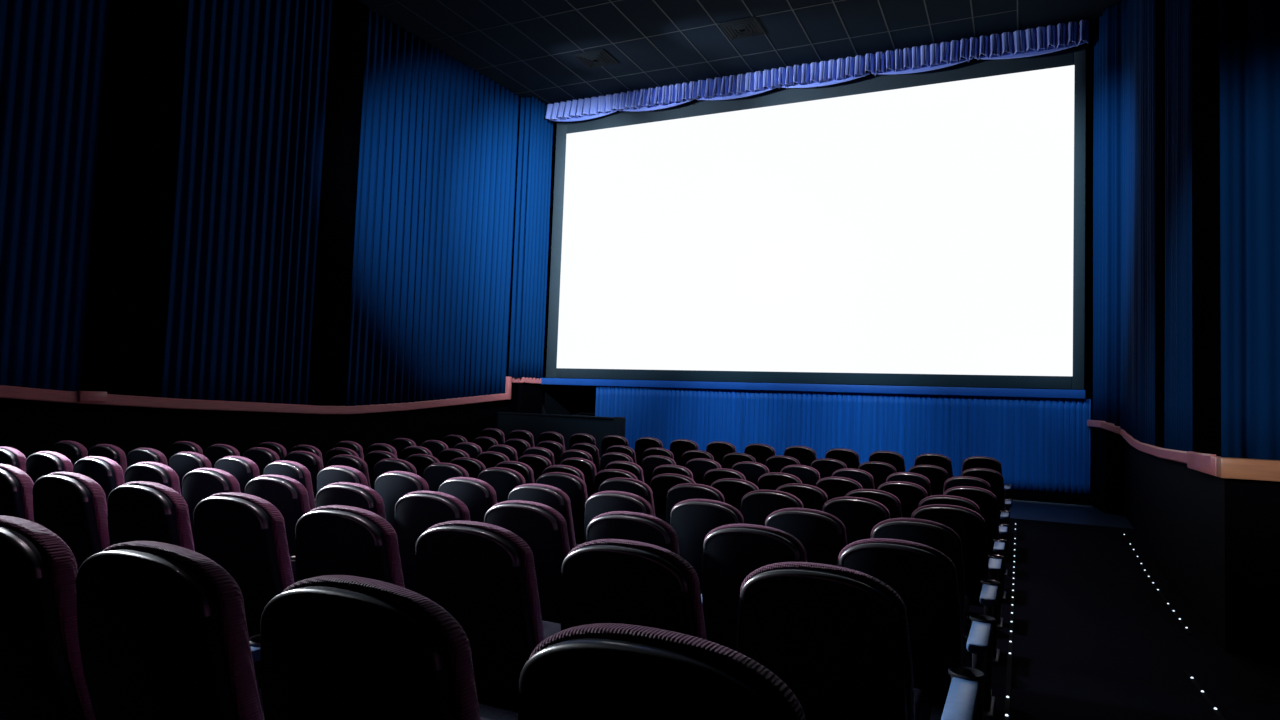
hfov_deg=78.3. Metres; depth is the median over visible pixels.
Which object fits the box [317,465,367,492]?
chair
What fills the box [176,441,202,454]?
cushion
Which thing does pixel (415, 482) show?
cushion
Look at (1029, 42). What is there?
valance
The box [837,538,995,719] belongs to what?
chair
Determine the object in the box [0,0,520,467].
wall
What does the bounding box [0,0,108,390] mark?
curtain
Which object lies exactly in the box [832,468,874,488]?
chair
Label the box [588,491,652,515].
cushion
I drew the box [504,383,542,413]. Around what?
wall
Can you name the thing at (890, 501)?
chair
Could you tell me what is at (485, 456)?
cushion
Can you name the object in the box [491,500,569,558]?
cushion
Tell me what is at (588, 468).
cushion
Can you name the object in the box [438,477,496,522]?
chair
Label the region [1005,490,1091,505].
baseboard
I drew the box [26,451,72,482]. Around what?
chair
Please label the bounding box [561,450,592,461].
chair
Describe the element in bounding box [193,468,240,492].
cushion
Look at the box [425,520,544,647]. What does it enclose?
cushion
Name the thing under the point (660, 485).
chair
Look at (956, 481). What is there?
cushion
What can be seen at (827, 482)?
cushion
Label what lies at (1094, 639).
floor
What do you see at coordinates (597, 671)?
chair
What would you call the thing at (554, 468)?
chair
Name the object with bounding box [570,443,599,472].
chair
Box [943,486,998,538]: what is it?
cushion
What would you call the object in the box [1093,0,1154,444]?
curtain
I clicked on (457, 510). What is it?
cushion
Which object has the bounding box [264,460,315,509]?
chair
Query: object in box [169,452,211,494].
chair
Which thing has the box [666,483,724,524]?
chair
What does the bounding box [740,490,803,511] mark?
cushion
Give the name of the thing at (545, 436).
chair
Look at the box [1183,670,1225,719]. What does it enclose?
light strip
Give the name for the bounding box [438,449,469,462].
chair
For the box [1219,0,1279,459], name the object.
curtain
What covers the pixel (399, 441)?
cushion
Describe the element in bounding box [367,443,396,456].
chair
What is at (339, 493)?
chair
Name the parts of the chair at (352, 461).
shell trim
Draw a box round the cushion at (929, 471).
[908,465,948,478]
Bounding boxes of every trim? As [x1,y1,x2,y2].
[0,377,541,413]
[75,391,106,401]
[1013,500,1091,506]
[1087,420,1215,465]
[1216,457,1279,481]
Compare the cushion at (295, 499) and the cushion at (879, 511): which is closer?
the cushion at (295, 499)
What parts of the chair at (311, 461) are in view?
shell trim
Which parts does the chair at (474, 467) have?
shell trim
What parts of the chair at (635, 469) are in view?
shell trim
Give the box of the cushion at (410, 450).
[406,446,431,455]
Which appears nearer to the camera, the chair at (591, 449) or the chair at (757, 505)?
the chair at (757, 505)
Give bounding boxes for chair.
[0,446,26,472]
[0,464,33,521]
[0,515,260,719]
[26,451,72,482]
[32,472,109,569]
[51,441,87,465]
[73,456,124,501]
[76,541,264,719]
[88,444,126,479]
[107,481,194,550]
[124,462,181,495]
[127,448,167,467]
[169,441,202,458]
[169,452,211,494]
[182,468,240,540]
[193,492,296,637]
[205,444,239,467]
[214,456,259,492]
[243,447,279,475]
[245,475,310,582]
[256,442,286,460]
[260,575,489,719]
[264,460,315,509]
[284,451,322,498]
[289,445,323,468]
[295,505,404,587]
[316,482,385,519]
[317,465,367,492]
[326,448,358,466]
[327,454,370,487]
[334,441,363,459]
[364,451,397,489]
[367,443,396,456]
[374,458,416,489]
[375,471,428,529]
[390,438,415,458]
[395,491,470,591]
[401,446,431,459]
[405,454,439,478]
[415,520,560,712]
[421,440,447,458]
[424,463,468,491]
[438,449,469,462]
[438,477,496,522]
[442,435,467,448]
[449,457,485,478]
[453,442,481,458]
[472,437,497,452]
[476,451,509,468]
[477,467,525,502]
[481,428,504,444]
[484,500,569,623]
[487,445,517,460]
[495,461,534,483]
[504,439,530,458]
[508,483,579,550]
[509,430,534,446]
[517,454,551,483]
[518,623,805,719]
[523,447,554,464]
[536,441,563,464]
[536,472,587,543]
[539,432,564,451]
[542,465,584,481]
[560,458,596,497]
[560,539,705,639]
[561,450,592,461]
[569,433,595,449]
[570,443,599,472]
[584,491,652,542]
[586,511,679,555]
[594,469,637,493]
[599,477,655,516]
[600,452,632,470]
[601,435,628,456]
[605,461,643,481]
[606,445,636,463]
[635,437,662,467]
[642,455,675,486]
[643,448,673,459]
[650,473,695,521]
[653,465,692,478]
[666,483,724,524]
[670,439,698,465]
[670,499,743,593]
[681,450,713,466]
[685,458,720,483]
[701,524,806,650]
[703,468,745,485]
[706,441,735,467]
[711,478,758,510]
[722,453,755,468]
[732,461,768,485]
[737,562,984,719]
[740,490,803,525]
[744,444,775,464]
[757,472,801,489]
[765,455,799,472]
[765,508,847,565]
[776,483,827,510]
[780,465,819,486]
[784,446,816,466]
[811,458,846,478]
[816,477,862,499]
[822,497,890,543]
[825,448,859,468]
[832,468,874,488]
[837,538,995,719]
[844,489,901,518]
[858,461,895,489]
[869,451,904,472]
[870,518,1000,719]
[877,481,927,517]
[886,472,931,496]
[908,465,948,495]
[911,504,1003,664]
[914,453,952,477]
[918,495,1006,628]
[943,476,1010,575]
[943,486,1009,599]
[961,456,1011,498]
[961,468,1012,553]
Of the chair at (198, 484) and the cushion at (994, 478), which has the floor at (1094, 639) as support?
the chair at (198, 484)
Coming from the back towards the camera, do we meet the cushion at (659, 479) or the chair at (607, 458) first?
the chair at (607, 458)
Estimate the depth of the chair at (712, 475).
7.67 m
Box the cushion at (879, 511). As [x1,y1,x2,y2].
[822,497,890,518]
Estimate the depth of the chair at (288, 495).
4.32 m
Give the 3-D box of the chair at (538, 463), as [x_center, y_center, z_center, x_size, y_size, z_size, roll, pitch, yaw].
[-1.115,1.540,8.907,0.564,0.962,0.648,1,-4,26]
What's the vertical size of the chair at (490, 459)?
0.962 m
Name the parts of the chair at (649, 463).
shell trim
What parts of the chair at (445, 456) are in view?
shell trim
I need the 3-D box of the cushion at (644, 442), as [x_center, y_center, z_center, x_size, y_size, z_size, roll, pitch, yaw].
[0.151,1.436,11.479,0.462,0.620,0.227,1,-4,25]
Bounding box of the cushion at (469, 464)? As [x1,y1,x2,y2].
[451,457,485,470]
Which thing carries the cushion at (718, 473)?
on the chair at (712, 475)
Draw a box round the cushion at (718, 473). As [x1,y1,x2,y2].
[705,468,745,479]
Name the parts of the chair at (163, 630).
shell trim, armrest, arm panel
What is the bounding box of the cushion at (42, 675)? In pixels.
[0,515,95,719]
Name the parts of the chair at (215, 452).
shell trim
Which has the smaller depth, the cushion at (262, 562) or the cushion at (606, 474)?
the cushion at (262, 562)
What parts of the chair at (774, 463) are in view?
shell trim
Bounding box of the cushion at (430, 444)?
[425,440,447,448]
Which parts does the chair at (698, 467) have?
shell trim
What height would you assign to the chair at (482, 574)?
0.962 m
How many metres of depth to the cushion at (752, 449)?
10.63 m
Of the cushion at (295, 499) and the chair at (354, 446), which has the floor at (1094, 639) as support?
the chair at (354, 446)
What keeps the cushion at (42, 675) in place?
on the chair at (42, 675)
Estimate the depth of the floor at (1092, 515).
10.85 m
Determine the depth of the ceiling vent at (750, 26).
12.42 m
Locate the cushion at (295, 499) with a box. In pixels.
[254,475,310,514]
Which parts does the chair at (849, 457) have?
shell trim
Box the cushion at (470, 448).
[458,442,481,453]
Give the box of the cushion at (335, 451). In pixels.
[331,448,358,456]
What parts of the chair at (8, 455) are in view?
shell trim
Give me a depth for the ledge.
13.34 m
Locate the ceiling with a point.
(821, 23)
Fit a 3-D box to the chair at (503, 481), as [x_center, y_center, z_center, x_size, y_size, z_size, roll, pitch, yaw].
[-1.054,1.354,6.509,0.564,0.962,0.648,1,-4,26]
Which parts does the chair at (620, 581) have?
shell trim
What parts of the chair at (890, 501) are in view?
shell trim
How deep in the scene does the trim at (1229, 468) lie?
5.34 m
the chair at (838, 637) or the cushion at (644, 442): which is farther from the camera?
the cushion at (644, 442)
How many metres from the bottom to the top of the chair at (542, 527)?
0.962 m
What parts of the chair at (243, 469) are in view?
shell trim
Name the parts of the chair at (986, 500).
shell trim, armrest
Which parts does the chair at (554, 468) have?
shell trim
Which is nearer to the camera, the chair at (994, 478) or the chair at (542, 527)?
the chair at (542, 527)
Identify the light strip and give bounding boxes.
[1003,522,1016,719]
[1121,531,1192,634]
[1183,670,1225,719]
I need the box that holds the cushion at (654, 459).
[644,455,675,464]
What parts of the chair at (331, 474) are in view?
shell trim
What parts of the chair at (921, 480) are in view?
shell trim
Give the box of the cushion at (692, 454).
[685,450,713,459]
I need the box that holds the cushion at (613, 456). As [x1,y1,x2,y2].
[604,452,632,462]
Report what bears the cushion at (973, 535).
on the chair at (970, 526)
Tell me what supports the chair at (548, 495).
on the floor at (1094, 639)
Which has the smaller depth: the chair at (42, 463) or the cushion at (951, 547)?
the cushion at (951, 547)
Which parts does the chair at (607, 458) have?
shell trim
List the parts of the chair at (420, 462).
shell trim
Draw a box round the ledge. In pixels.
[540,378,1084,398]
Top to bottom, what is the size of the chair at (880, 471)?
0.962 m
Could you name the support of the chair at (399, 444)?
on the floor at (1094, 639)
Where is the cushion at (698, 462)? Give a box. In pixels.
[688,458,720,467]
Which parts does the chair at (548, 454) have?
shell trim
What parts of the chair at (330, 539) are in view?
shell trim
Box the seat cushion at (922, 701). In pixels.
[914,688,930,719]
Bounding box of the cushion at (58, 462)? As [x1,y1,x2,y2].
[37,451,72,471]
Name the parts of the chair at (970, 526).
shell trim, arm panel, armrest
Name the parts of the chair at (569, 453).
shell trim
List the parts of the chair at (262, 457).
shell trim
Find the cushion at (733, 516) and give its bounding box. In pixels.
[672,499,743,523]
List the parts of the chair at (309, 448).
shell trim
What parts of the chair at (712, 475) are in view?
shell trim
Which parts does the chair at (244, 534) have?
shell trim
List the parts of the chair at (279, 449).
shell trim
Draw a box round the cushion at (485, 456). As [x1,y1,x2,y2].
[481,451,509,460]
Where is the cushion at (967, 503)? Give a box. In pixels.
[918,495,980,514]
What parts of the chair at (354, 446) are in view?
shell trim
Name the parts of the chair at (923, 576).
shell trim, armrest, arm panel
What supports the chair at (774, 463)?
on the floor at (1094, 639)
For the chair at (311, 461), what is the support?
on the floor at (1094, 639)
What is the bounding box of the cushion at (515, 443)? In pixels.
[507,439,530,447]
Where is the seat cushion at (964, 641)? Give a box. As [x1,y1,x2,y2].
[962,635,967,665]
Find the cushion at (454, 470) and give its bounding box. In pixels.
[430,463,468,476]
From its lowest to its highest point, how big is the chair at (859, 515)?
0.962 m
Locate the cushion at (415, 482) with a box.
[382,471,428,490]
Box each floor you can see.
[478,518,1279,719]
[1005,501,1133,528]
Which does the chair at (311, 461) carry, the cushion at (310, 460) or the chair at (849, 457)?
the cushion at (310, 460)
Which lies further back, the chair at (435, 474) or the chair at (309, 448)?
the chair at (309, 448)
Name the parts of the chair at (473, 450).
shell trim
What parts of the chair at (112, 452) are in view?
shell trim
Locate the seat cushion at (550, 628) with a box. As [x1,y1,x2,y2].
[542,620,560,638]
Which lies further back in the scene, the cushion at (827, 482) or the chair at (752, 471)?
the chair at (752, 471)
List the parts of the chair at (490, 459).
shell trim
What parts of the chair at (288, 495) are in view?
shell trim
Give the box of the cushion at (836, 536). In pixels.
[765,508,847,546]
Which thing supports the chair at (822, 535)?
on the floor at (1094, 639)
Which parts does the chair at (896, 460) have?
shell trim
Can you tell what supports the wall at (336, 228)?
attached to the wall at (30, 427)
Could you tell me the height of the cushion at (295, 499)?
0.620 m
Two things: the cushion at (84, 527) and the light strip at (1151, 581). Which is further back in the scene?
the light strip at (1151, 581)
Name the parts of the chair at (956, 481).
shell trim, armrest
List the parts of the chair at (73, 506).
shell trim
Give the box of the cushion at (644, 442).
[636,437,662,447]
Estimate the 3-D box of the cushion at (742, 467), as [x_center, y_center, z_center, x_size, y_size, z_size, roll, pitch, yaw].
[1.243,1.438,8.756,0.462,0.620,0.227,1,-4,26]
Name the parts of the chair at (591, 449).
shell trim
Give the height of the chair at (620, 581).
0.962 m
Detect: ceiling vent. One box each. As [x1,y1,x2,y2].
[572,49,617,68]
[718,16,765,39]
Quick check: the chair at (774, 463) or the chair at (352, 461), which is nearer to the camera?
the chair at (352, 461)
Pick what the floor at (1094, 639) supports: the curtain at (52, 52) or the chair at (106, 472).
the chair at (106, 472)
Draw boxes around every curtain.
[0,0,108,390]
[161,0,331,404]
[345,8,518,405]
[508,97,552,378]
[595,386,1090,494]
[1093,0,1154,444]
[1164,0,1192,451]
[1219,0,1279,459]
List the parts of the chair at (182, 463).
shell trim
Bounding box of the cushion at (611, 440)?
[606,435,628,446]
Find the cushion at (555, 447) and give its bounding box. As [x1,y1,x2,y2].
[538,441,563,453]
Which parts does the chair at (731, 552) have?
shell trim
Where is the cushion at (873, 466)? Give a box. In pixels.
[858,461,895,472]
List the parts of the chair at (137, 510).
shell trim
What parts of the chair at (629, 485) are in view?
shell trim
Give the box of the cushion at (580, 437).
[574,433,595,445]
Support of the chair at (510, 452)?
on the floor at (1094, 639)
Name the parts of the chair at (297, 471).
shell trim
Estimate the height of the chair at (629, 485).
0.962 m
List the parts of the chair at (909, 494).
shell trim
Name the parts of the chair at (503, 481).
shell trim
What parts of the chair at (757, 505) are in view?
shell trim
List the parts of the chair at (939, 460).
shell trim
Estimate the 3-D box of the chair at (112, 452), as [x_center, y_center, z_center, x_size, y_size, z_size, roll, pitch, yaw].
[-4.568,1.226,7.051,0.564,0.962,0.648,1,-4,26]
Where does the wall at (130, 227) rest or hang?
attached to the wall at (30, 427)
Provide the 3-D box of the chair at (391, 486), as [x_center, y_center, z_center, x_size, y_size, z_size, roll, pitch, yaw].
[-1.573,1.255,5.598,0.564,0.962,0.648,1,-4,26]
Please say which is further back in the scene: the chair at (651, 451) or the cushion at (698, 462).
the chair at (651, 451)
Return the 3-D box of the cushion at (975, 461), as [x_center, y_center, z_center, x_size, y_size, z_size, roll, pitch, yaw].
[4.145,1.476,9.541,0.462,0.620,0.227,1,-4,25]
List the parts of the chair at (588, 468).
shell trim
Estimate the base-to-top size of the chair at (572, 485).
0.962 m
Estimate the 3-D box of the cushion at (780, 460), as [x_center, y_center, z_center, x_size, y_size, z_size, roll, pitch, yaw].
[1.760,1.476,9.616,0.462,0.620,0.227,1,-4,26]
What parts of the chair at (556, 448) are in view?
shell trim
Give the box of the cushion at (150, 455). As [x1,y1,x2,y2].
[137,448,167,465]
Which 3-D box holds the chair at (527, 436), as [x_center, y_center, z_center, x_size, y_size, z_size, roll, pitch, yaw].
[-1.815,1.598,12.617,0.564,0.962,0.648,1,-4,26]
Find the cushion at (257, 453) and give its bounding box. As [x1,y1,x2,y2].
[251,447,279,460]
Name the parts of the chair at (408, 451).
shell trim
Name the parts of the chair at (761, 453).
shell trim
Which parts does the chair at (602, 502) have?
shell trim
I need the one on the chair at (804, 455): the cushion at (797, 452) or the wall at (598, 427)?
the cushion at (797, 452)
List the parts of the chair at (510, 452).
shell trim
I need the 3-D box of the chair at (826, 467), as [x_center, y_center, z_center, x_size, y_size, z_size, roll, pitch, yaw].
[2.290,1.663,9.544,0.564,0.962,0.648,1,-4,26]
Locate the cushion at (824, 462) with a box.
[811,458,846,467]
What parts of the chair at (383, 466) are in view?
shell trim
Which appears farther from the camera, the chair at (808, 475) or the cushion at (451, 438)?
the cushion at (451, 438)
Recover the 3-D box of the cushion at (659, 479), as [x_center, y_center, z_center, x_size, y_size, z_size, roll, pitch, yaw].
[0.311,1.295,6.846,0.462,0.620,0.227,1,-4,26]
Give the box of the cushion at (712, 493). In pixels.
[669,483,724,502]
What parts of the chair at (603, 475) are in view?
shell trim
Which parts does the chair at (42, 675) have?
shell trim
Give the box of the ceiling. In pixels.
[358,0,1121,104]
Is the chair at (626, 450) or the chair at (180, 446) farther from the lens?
the chair at (626, 450)
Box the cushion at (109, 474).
[83,456,124,486]
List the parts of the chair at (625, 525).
shell trim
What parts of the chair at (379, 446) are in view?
shell trim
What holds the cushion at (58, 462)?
on the chair at (42, 463)
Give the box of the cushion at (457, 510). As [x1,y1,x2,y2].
[404,491,470,520]
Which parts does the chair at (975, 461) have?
shell trim, armrest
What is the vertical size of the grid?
0.008 m
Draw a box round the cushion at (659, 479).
[652,473,695,483]
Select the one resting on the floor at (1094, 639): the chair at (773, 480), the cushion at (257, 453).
the chair at (773, 480)
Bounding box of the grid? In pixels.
[367,0,1017,103]
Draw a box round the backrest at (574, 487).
[540,472,587,503]
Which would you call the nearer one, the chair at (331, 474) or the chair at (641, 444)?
the chair at (331, 474)
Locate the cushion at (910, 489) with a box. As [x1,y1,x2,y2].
[877,481,927,496]
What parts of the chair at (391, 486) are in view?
shell trim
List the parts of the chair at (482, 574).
shell trim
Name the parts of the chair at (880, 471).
shell trim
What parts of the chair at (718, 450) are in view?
shell trim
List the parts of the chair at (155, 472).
shell trim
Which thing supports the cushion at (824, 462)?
on the chair at (826, 467)
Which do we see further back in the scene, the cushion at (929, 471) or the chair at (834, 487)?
the cushion at (929, 471)
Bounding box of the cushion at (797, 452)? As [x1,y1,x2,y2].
[785,446,816,459]
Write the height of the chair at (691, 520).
0.962 m
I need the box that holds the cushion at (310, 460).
[291,451,322,471]
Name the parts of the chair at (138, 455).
shell trim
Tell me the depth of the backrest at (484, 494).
5.03 m
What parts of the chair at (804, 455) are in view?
shell trim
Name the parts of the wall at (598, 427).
post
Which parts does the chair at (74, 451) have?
shell trim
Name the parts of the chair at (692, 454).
shell trim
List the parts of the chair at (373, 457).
shell trim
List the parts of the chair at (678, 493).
shell trim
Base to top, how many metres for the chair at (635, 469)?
0.962 m
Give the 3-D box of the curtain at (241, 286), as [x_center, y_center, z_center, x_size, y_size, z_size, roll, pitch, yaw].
[-5.142,-2.501,10.507,0.109,6.205,2.174,1,-4,26]
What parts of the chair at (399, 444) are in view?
shell trim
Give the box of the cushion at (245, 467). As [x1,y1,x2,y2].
[223,456,259,477]
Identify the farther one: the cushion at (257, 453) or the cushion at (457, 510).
the cushion at (257, 453)
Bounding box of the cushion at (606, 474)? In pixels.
[597,469,637,479]
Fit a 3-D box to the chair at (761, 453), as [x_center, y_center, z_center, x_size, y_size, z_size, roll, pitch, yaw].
[1.681,1.633,10.921,0.564,0.962,0.648,1,-4,26]
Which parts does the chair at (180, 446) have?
shell trim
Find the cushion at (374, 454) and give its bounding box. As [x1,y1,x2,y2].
[369,451,397,458]
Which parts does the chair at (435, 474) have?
shell trim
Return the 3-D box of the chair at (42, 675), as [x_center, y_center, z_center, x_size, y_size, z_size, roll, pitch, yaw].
[-1.422,0.863,2.069,0.564,0.962,0.648,1,-4,26]
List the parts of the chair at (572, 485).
shell trim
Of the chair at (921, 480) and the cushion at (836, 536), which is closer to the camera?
the cushion at (836, 536)
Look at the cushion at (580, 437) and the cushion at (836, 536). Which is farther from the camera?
the cushion at (580, 437)
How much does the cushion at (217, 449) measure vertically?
0.620 m
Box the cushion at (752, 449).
[744,444,775,455]
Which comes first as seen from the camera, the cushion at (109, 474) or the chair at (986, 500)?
the cushion at (109, 474)
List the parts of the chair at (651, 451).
shell trim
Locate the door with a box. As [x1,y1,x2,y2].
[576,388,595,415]
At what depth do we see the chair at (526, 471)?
7.42 m
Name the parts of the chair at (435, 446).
shell trim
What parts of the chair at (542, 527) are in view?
shell trim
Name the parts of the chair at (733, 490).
shell trim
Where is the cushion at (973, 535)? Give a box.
[911,504,988,578]
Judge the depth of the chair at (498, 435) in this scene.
12.54 m
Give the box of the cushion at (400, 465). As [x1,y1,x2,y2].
[381,458,416,473]
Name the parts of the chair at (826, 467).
shell trim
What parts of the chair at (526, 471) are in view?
shell trim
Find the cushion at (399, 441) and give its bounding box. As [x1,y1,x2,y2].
[396,438,415,445]
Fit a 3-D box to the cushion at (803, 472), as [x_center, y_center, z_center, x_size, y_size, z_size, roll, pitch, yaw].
[1.743,1.443,8.514,0.462,0.620,0.227,1,-4,26]
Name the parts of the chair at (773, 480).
shell trim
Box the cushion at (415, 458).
[411,454,439,462]
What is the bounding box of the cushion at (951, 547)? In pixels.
[870,518,964,634]
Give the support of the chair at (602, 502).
on the floor at (1094, 639)
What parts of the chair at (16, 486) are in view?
shell trim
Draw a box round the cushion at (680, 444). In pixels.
[671,439,698,449]
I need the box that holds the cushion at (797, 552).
[702,524,806,561]
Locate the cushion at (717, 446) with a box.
[709,441,735,452]
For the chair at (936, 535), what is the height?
0.962 m
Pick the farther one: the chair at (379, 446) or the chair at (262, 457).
the chair at (379, 446)
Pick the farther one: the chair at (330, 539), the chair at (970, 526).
the chair at (970, 526)
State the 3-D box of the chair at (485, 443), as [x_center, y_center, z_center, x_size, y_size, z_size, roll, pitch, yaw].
[-2.205,1.619,11.724,0.564,0.962,0.648,1,-4,26]
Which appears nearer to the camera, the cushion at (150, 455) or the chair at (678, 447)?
the cushion at (150, 455)
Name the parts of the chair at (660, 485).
shell trim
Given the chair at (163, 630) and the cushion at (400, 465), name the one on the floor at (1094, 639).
the chair at (163, 630)
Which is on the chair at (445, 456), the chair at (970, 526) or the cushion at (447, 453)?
the cushion at (447, 453)
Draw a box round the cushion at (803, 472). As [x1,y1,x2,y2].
[780,465,819,479]
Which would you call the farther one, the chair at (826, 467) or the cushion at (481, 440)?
the cushion at (481, 440)
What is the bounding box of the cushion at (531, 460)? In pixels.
[521,454,551,465]
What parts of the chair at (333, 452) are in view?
shell trim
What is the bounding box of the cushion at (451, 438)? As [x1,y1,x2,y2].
[448,435,467,441]
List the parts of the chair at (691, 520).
shell trim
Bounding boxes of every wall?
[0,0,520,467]
[79,0,185,396]
[308,0,366,405]
[498,412,625,458]
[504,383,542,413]
[542,30,1093,493]
[1090,427,1215,636]
[1155,0,1164,447]
[1192,0,1220,456]
[1215,476,1279,659]
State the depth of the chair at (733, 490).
6.48 m
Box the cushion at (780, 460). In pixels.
[765,455,799,465]
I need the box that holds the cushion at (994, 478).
[961,468,1004,509]
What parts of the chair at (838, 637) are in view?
shell trim, armrest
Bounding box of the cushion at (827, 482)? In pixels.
[816,477,862,488]
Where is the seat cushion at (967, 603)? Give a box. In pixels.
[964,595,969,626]
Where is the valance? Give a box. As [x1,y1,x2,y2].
[545,20,1088,121]
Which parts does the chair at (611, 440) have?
shell trim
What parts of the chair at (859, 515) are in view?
shell trim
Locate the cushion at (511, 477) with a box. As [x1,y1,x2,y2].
[483,467,525,484]
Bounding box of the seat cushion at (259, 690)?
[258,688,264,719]
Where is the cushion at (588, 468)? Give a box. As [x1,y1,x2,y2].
[563,458,596,477]
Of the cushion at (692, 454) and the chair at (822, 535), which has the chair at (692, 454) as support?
the cushion at (692, 454)
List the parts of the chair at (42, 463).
shell trim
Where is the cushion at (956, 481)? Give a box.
[943,476,990,493]
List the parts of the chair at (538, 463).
shell trim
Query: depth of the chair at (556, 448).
10.91 m
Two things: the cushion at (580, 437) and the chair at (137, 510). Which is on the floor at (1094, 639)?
the chair at (137, 510)
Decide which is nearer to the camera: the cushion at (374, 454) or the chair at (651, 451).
the cushion at (374, 454)
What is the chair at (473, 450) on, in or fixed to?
on the floor at (1094, 639)
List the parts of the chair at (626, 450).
shell trim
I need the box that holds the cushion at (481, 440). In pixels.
[478,437,497,444]
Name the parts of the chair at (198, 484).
shell trim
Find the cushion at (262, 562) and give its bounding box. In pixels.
[208,492,294,590]
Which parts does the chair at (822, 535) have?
shell trim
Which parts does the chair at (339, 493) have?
shell trim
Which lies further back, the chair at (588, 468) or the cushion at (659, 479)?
the chair at (588, 468)
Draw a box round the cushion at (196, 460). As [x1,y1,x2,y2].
[177,452,211,467]
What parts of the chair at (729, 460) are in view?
shell trim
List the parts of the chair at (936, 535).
shell trim, armrest, arm panel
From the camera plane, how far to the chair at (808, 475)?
8.37 m
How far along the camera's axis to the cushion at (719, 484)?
6.49 m
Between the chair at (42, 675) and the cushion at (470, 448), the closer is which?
the chair at (42, 675)
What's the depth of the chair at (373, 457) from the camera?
8.21 m
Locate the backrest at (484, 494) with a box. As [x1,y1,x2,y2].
[446,477,496,505]
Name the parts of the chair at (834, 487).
shell trim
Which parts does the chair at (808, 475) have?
shell trim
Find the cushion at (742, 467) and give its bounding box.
[732,461,768,472]
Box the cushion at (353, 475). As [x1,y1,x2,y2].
[324,465,367,486]
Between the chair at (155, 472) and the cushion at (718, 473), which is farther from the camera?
the cushion at (718, 473)
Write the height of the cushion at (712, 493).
0.620 m
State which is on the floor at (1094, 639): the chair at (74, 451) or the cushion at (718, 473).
the chair at (74, 451)
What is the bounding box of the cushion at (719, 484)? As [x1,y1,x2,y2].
[711,478,758,489]
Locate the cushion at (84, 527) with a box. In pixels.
[46,472,109,550]
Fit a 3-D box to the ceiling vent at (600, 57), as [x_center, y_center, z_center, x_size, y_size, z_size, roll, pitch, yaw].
[-0.774,-5.253,13.765,0.600,0.044,0.600,1,-4,26]
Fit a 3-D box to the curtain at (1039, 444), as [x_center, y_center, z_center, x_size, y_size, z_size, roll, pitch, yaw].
[2.908,1.256,13.525,8.413,1.422,0.050,1,-4,26]
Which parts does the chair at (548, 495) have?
shell trim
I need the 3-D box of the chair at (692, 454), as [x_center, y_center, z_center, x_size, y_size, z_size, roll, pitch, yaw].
[0.791,1.648,10.270,0.564,0.962,0.648,1,-4,26]
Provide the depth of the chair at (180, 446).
7.91 m
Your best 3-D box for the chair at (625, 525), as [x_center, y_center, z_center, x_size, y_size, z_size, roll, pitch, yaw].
[0.014,1.160,3.667,0.564,0.962,0.648,1,-4,26]
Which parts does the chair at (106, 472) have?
shell trim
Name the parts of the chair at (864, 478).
shell trim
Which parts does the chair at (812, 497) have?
shell trim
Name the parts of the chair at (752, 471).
shell trim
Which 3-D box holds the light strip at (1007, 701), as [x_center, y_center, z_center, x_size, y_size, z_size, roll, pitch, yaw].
[2.881,1.899,6.093,0.032,0.211,9.300,1,-4,26]
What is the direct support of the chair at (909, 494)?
on the floor at (1094, 639)
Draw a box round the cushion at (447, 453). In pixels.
[442,449,469,457]
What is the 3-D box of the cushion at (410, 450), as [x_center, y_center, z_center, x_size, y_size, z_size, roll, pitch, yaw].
[-2.642,1.343,9.464,0.462,0.620,0.227,1,-4,26]
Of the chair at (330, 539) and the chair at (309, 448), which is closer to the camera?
the chair at (330, 539)
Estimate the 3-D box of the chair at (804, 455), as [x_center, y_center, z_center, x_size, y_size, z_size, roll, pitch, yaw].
[2.176,1.638,10.680,0.564,0.962,0.648,1,-4,26]
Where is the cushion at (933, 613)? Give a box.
[837,538,961,665]
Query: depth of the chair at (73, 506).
3.40 m
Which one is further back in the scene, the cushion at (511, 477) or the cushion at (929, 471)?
the cushion at (929, 471)
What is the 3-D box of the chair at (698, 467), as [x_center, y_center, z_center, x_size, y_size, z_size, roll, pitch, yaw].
[0.770,1.615,9.169,0.564,0.962,0.648,1,-4,25]
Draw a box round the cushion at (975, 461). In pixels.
[961,456,1001,474]
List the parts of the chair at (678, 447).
shell trim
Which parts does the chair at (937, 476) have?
shell trim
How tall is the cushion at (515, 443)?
0.620 m
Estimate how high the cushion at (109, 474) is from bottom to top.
0.620 m
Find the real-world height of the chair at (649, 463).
0.962 m
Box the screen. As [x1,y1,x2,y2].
[546,45,1085,389]
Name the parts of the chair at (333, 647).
shell trim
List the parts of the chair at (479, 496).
shell trim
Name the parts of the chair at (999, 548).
shell trim, armrest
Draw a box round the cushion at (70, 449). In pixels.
[60,441,87,458]
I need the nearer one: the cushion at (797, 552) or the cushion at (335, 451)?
the cushion at (797, 552)
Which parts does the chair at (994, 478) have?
shell trim, armrest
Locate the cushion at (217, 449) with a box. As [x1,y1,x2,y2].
[212,444,239,455]
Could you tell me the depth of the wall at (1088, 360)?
12.10 m
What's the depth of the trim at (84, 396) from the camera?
8.60 m
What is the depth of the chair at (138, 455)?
6.51 m
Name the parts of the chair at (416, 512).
shell trim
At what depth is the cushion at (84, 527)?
3.39 m

